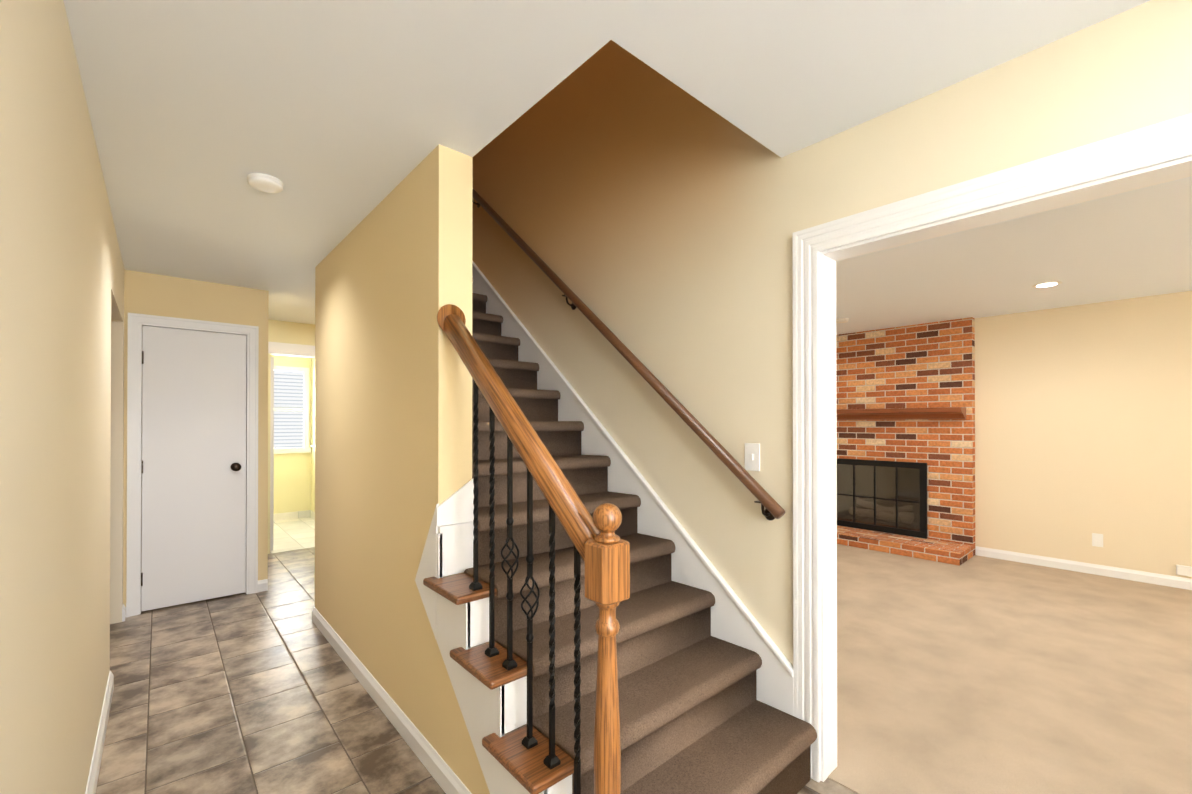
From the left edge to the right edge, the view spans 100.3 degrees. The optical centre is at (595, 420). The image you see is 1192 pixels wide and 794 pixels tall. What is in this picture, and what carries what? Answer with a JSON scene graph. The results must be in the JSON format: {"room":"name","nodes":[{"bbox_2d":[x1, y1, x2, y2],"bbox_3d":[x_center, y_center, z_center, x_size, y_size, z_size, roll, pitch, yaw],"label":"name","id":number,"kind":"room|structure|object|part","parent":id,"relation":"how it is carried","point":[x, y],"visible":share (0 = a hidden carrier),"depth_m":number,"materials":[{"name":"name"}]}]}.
{"room":"entrance hallway","nodes":[
{"label":"entrance hallway","id":0,"kind":"room"},
{"bbox_2d":[0,0,123,793],"bbox_3d":[-0.927,0.143,0.686,0.120,2.400,7.450,0,0,-41],"label":"wall","id":1,"kind":"structure","parent":0,"point":[55,326],"depth_m":1.16,"materials":[{"name":"beige paint"}]},
{"bbox_2d":[85,671,113,793],"bbox_3d":[-0.431,1.294,0.218,0.015,0.090,6.100,0,0,-41],"label":"baseboard","id":2,"kind":"structure","parent":1,"relation":"attached to","point":[91,786],"depth_m":2.00,"materials":[{"name":"white wood"}]},
{"bbox_2d":[122,604,125,621],"bbox_3d":[-3.219,1.309,3.394,0.015,0.090,0.110,0,0,-41],"label":"baseboard","id":3,"kind":"structure","parent":1,"relation":"attached to","point":[123,613],"depth_m":3.35,"materials":[{"name":"white wood"}]},
{"bbox_2d":[123,270,137,606],"bbox_3d":[-3.274,0.156,3.503,0.070,2.400,0.120,0,0,-41],"label":"wall","id":4,"kind":"structure","parent":0,"point":[130,291],"depth_m":3.44,"materials":[{"name":"beige paint"}]},
{"bbox_2d":[141,513,141,552],"bbox_3d":[-3.465,0.160,4.214,0.720,2.400,0.100,0,0,-41],"label":"wall","id":5,"kind":"structure","parent":0,"point":[141,532],"depth_m":3.99,"materials":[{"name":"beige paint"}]},
{"bbox_2d":[138,272,249,324],"bbox_3d":[-3.003,-0.868,3.746,0.650,0.350,0.120,0,0,-41],"label":"wall","id":6,"kind":"structure","parent":0,"point":[167,296],"depth_m":3.68,"materials":[{"name":"beige paint"}]},
{"bbox_2d":[126,313,258,617],"bbox_3d":[-2.985,0.306,3.720,0.754,2.102,0.182,0,0,-41],"label":"door","id":7,"kind":"structure","parent":6,"relation":"attached to","point":[192,441],"depth_m":3.68,"materials":[{"name":"white wood"}]},
{"bbox_3d":[-3.221,0.305,3.460,0.058,2.102,0.014,0,0,-41],"label":"casing","id":8,"kind":"part","parent":7,"relation":"part of","materials":[{"name":"white wood"}]},
{"bbox_3d":[-2.959,-0.716,3.695,0.638,0.058,0.014,0,0,-41],"label":"casing","id":9,"kind":"part","parent":7,"relation":"part of","materials":[{"name":"white wood"}]},
{"bbox_3d":[-2.772,0.358,3.833,0.064,0.064,0.070,0,0,-41],"label":"knob","id":10,"kind":"part","parent":7,"relation":"part of","materials":[{"name":"brown metal"}]},
{"bbox_3d":[-2.697,0.307,3.920,0.058,2.102,0.014,0,0,-41],"label":"casing","id":11,"kind":"part","parent":7,"relation":"part of","materials":[{"name":"white wood"}]},
{"bbox_2d":[250,288,267,579],"bbox_3d":[-2.714,0.159,3.995,0.120,2.400,0.120,0,0,-41],"label":"wall","id":12,"kind":"structure","parent":0,"point":[258,307],"depth_m":3.96,"materials":[{"name":"beige paint"}]},
{"bbox_2d":[258,579,267,591],"bbox_3d":[-2.652,1.311,3.954,0.075,0.090,0.015,0,0,-41],"label":"baseboard","id":13,"kind":"structure","parent":12,"relation":"attached to","point":[263,585],"depth_m":3.95,"materials":[{"name":"white wood"}]},
{"bbox_2d":[272,355,304,367],"bbox_3d":[-4.304,-0.863,6.955,0.390,0.330,0.120,0,0,-41],"label":"wall","id":14,"kind":"structure","parent":0,"point":[288,361],"depth_m":6.91,"materials":[{"name":"beige paint"}]},
{"bbox_2d":[274,366,310,453],"bbox_3d":[-4.259,-0.148,6.901,0.530,1.200,0.075,0,0,-41],"label":"window","id":15,"kind":"structure","parent":14,"relation":"in","point":[306,448],"depth_m":7.01,"materials":[{"name":"white wood"}]},
{"bbox_2d":[274,371,302,447],"bbox_3d":[-4.290,-0.153,6.937,0.364,1.064,0.010,0,0,-41],"label":"window blinds","id":16,"kind":"object","parent":15,"relation":"attached to","point":[288,393],"visible":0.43,"depth_m":6.93,"materials":[{"name":"white plastic"}]},
{"bbox_2d":[268,319,314,553],"bbox_3d":[-3.170,0.165,5.311,0.930,2.400,0.100,0,0,-41],"label":"wall","id":17,"kind":"structure","parent":0,"point":[292,332],"depth_m":5.17,"materials":[{"name":"beige paint"}]},
{"bbox_2d":[270,357,273,549],"bbox_3d":[-3.623,0.344,5.461,0.044,2.018,0.716,0,0,-41],"label":"door frame","id":18,"kind":"structure","parent":17,"relation":"in","point":[272,457],"depth_m":5.20,"materials":[{"name":"white wood"}]},
{"bbox_2d":[268,342,314,357],"bbox_3d":[-3.109,-0.745,5.359,0.860,0.120,0.115,0,0,-41],"label":"trim","id":19,"kind":"structure","parent":17,"relation":"attached to","point":[289,349],"depth_m":5.22,"materials":[{"name":"white"}]},
{"bbox_2d":[303,357,310,510],"bbox_3d":[-4.127,0.173,7.106,0.080,2.400,0.120,0,0,-41],"label":"wall","id":20,"kind":"structure","parent":0,"point":[307,505],"depth_m":7.07,"materials":[{"name":"beige paint"}]},
{"bbox_2d":[274,453,304,513],"bbox_3d":[-4.304,0.882,6.947,0.390,0.980,0.120,0,0,-41],"label":"wall","id":21,"kind":"structure","parent":20,"relation":"attached to","point":[289,482],"depth_m":6.91,"materials":[{"name":"beige paint"}]},
{"bbox_2d":[311,358,314,511],"bbox_3d":[-3.435,0.170,6.469,0.120,2.400,1.990,0,0,-41],"label":"wall","id":22,"kind":"structure","parent":0,"point":[313,434],"depth_m":6.99,"materials":[{"name":"beige paint"}]},
{"bbox_2d":[310,510,314,519],"bbox_3d":[-3.441,1.319,6.368,0.015,0.098,1.855,0,0,-41],"label":"baseboard","id":23,"kind":"structure","parent":22,"relation":"attached to","point":[312,514],"depth_m":6.94,"materials":[{"name":"white wood"}]},
{"bbox_2d":[315,144,472,751],"bbox_3d":[-1.202,0.152,2.681,0.140,2.400,1.990,0,0,-41],"label":"wall","id":24,"kind":"structure","parent":0,"point":[393,407],"depth_m":2.25,"materials":[{"name":"beige paint"}]},
{"bbox_2d":[312,607,471,793],"bbox_3d":[-1.101,1.304,2.444,0.015,0.090,2.470,0,0,-41],"label":"baseboard","id":25,"kind":"structure","parent":24,"relation":"attached to","point":[443,774],"depth_m":2.17,"materials":[{"name":"white wood"}]},
{"bbox_2d":[415,504,438,638],"bbox_3d":[-0.667,0.571,1.958,0.009,0.514,0.211,0,0,-41],"label":"wall","id":26,"kind":"structure","parent":24,"relation":"attached to","point":[427,567],"depth_m":1.92,"materials":[{"name":"beige paint"}]},
{"bbox_2d":[436,478,473,525],"bbox_3d":[-0.544,0.314,1.927,0.153,0.169,0.010,0,0,-41],"label":"trim","id":27,"kind":"structure","parent":24,"relation":"attached to","point":[456,507],"depth_m":1.93,"materials":[{"name":"white"}]},
{"bbox_2d":[95,517,856,793],"bbox_3d":[-1.222,1.381,2.597,2.205,0.062,10.720,0,0,-41],"label":"floor","id":28,"kind":"structure","parent":0,"point":[264,692],"depth_m":2.34,"materials":[{"name":"tile"}]},
{"bbox_2d":[423,277,816,793],"bbox_3d":[-0.726,0.023,2.786,1.103,2.660,3.441,0,0,-41],"label":"staircase","id":29,"kind":"structure","parent":28,"relation":"on","point":[603,661],"depth_m":1.73,"materials":[{"name":"brown carpet"}]},
{"bbox_3d":[-0.269,-0.018,1.577,0.068,0.066,1.116,0,40,-41],"label":"handrail oak","id":30,"kind":"part","parent":29,"relation":"part of","materials":[{"name":"brown wood"}]},
{"bbox_3d":[0.028,0.680,1.230,0.091,0.952,0.091,0,0,-41],"label":"newel post","id":31,"kind":"part","parent":29,"relation":"part of","materials":[{"name":"brown wood"}]},
{"bbox_2d":[63,0,1191,334],"bbox_3d":[0.609,-1.172,3.884,6.640,0.260,11.220,0,0,-41],"label":"ceiling","id":32,"kind":"structure","parent":0,"point":[341,120],"depth_m":1.65,"materials":[{"name":"white paint"}]},
{"bbox_2d":[247,173,282,192],"bbox_3d":[-1.444,-1.032,2.175,0.132,0.034,0.132,0,0,-41],"label":"smoke detector","id":33,"kind":"object","parent":32,"relation":"attached to","point":[266,183],"visible":1,"depth_m":2.14,"materials":[{"name":"white plastic"}]},
{"bbox_2d":[836,318,848,322],"bbox_3d":[2.508,-1.019,5.085,0.132,0.034,0.132,0,0,-41],"label":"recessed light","id":34,"kind":"object","parent":32,"relation":"attached to","point":[841,320],"visible":0.85,"depth_m":5.04,"materials":[{"name":"white plastic"}]},
{"bbox_2d":[1032,281,1061,287],"bbox_3d":[3.453,-1.039,3.812,0.176,0.005,0.176,0,0,-41],"label":"recessed light","id":35,"kind":"object","parent":32,"relation":"in","point":[1057,282],"depth_m":3.79,"materials":[{"name":"white plastic"}]},
{"bbox_3d":[3.453,-1.037,3.812,0.120,0.001,0.120,0,0,-41],"label":"recessed ceiling light lens","id":36,"kind":"part","parent":35,"relation":"part of","materials":[{"name":"white plastic"}]},
{"bbox_2d":[472,0,1191,665],"bbox_3d":[-0.197,-1.145,3.150,0.120,5.000,7.080,0,0,-41],"label":"wall","id":37,"kind":"structure","parent":0,"point":[653,219],"depth_m":2.22,"materials":[{"name":"beige paint"}]},
{"bbox_2d":[562,294,575,309],"bbox_3d":[-0.156,-0.704,2.957,0.069,0.082,0.060,0,0,-41],"label":"wall bracket","id":38,"kind":"object","parent":37,"relation":"attached to","point":[572,305],"depth_m":2.96,"materials":[{"name":"brown metal"}]},
{"bbox_2d":[472,260,792,715],"bbox_3d":[-0.306,-0.211,3.158,0.028,3.129,3.257,0,0,-41],"label":"baseboard","id":39,"kind":"structure","parent":37,"relation":"attached to","point":[730,622],"depth_m":2.43,"materials":[{"name":"white wood"}]},
{"bbox_3d":[-0.306,-0.389,3.159,0.028,2.772,3.257,0,0,-41],"label":"skirting trim with cap","id":40,"kind":"part","parent":39,"relation":"part of","materials":[{"name":"white wood"}]},
{"bbox_2d":[745,443,759,470],"bbox_3d":[0.650,0.152,2.078,0.012,0.115,0.070,0,0,-41],"label":"switch plate","id":41,"kind":"object","parent":37,"relation":"attached to","point":[752,456],"visible":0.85,"depth_m":2.08,"materials":[{"name":"white plastic"}]},
{"bbox_2d":[754,501,774,519],"bbox_3d":[0.681,0.364,1.998,0.069,0.082,0.060,0,0,-41],"label":"wall bracket","id":42,"kind":"object","parent":37,"relation":"attached to","point":[767,514],"depth_m":2.00,"materials":[{"name":"brown metal"}]},
{"bbox_2d":[473,189,784,518],"bbox_3d":[-0.159,-0.748,2.925,0.047,2.272,2.679,0,0,-41],"label":"handrail","id":43,"kind":"object","parent":42,"relation":"attached to","point":[770,504],"depth_m":2.41,"materials":[{"name":"brown wood"}]},
{"bbox_2d":[820,252,836,781],"bbox_3d":[0.887,0.354,1.907,0.120,1.990,0.018,0,0,-41],"label":"trim","id":44,"kind":"structure","parent":37,"relation":"attached to","point":[828,541],"depth_m":1.89,"materials":[{"name":"white wood"}]},
{"bbox_2d":[793,113,1191,781],"bbox_3d":[1.457,0.306,1.152,0.020,2.078,2.081,0,0,-41],"label":"door frame","id":45,"kind":"structure","parent":37,"relation":"attached to","point":[1170,140],"depth_m":1.86,"materials":[{"name":"white wood"}]},
{"bbox_2d":[822,156,1191,260],"bbox_3d":[1.510,-0.635,1.203,0.120,0.018,1.869,0,0,-41],"label":"trim","id":46,"kind":"structure","parent":37,"relation":"attached to","point":[1151,176],"depth_m":1.46,"materials":[{"name":"white wood"}]},
{"bbox_2d":[828,544,1191,793],"bbox_3d":[3.027,1.381,2.788,4.435,0.064,6.400,0,0,-41],"label":"floor","id":47,"kind":"structure","parent":0,"point":[975,674],"depth_m":2.59,"materials":[{"name":"beige carpet"}]},
{"bbox_2d":[836,317,974,565],"bbox_3d":[3.193,0.167,5.670,1.031,2.399,1.796,0,0,-41],"label":"fireplace","id":48,"kind":"object","parent":47,"relation":"on","point":[905,403],"visible":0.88,"depth_m":5.36,"materials":[{"name":"brick"}]},
{"bbox_3d":[3.162,0.850,5.644,0.004,0.668,0.890,0,0,-41],"label":"glass","id":49,"kind":"part","parent":48,"relation":"part of","materials":[{"name":"black glass"}]},
{"bbox_3d":[3.161,0.484,5.644,0.029,0.065,1.020,0,0,-41],"label":"insert frame","id":50,"kind":"part","parent":48,"relation":"part of","materials":[{"name":"black metal"}]},
{"bbox_3d":[3.161,1.217,5.641,0.029,0.065,1.020,0,0,-41],"label":"insert frame","id":51,"kind":"part","parent":48,"relation":"part of","materials":[{"name":"black metal"}]},
{"bbox_2d":[836,407,965,419],"bbox_3d":[3.102,-0.069,5.592,0.188,0.120,1.695,0,0,-41],"label":"mantel shelf","id":52,"kind":"object","parent":48,"relation":"attached to","point":[843,413],"depth_m":5.35,"materials":[{"name":"brown wood"}]},
{"bbox_3d":[3.476,0.849,5.284,0.029,0.668,0.065,0,0,-41],"label":"insert frame","id":53,"kind":"part","parent":48,"relation":"part of","materials":[{"name":"black metal"}]},
{"bbox_2d":[975,291,1191,578],"bbox_3d":[5.195,0.157,3.595,0.120,2.400,4.745,0,0,-41],"label":"wall","id":54,"kind":"structure","parent":0,"point":[1083,422],"depth_m":4.43,"materials":[{"name":"beige paint"}]},
{"bbox_2d":[976,546,1191,589],"bbox_3d":[5.241,1.309,3.435,0.015,0.090,4.250,0,0,-41],"label":"baseboard","id":55,"kind":"structure","parent":54,"relation":"attached to","point":[1145,577],"depth_m":4.41,"materials":[{"name":"white wood"}]},
{"bbox_2d":[1092,533,1102,546],"bbox_3d":[4.415,1.053,4.381,0.008,0.115,0.070,0,0,-41],"label":"electrical outlet plate","id":56,"kind":"object","parent":54,"relation":"attached to","point":[1097,540],"visible":1,"depth_m":4.38,"materials":[{"name":"white plastic"}]},
{"bbox_2d":[1176,565,1191,576],"bbox_3d":[4.748,1.208,3.993,0.020,0.080,0.120,0,0,-41],"label":"outlet plate","id":57,"kind":"object","parent":54,"relation":"attached to","point":[1182,570],"visible":1,"depth_m":4.00,"materials":[{"name":"white plastic"}]},
{"bbox_3d":[-4.638,0.171,6.657,0.500,2.400,0.120,0,0,-41],"label":"wall","id":58,"kind":"structure","parent":0,"visible":0},
{"bbox_2d":[274,510,309,520],"bbox_3d":[-4.417,1.320,6.756,0.970,0.098,0.015,0,0,-41],"label":"baseboard","id":59,"kind":"structure","parent":58,"relation":"attached to","point":[291,515],"depth_m":6.91,"materials":[{"name":"white wood"}]}
]}

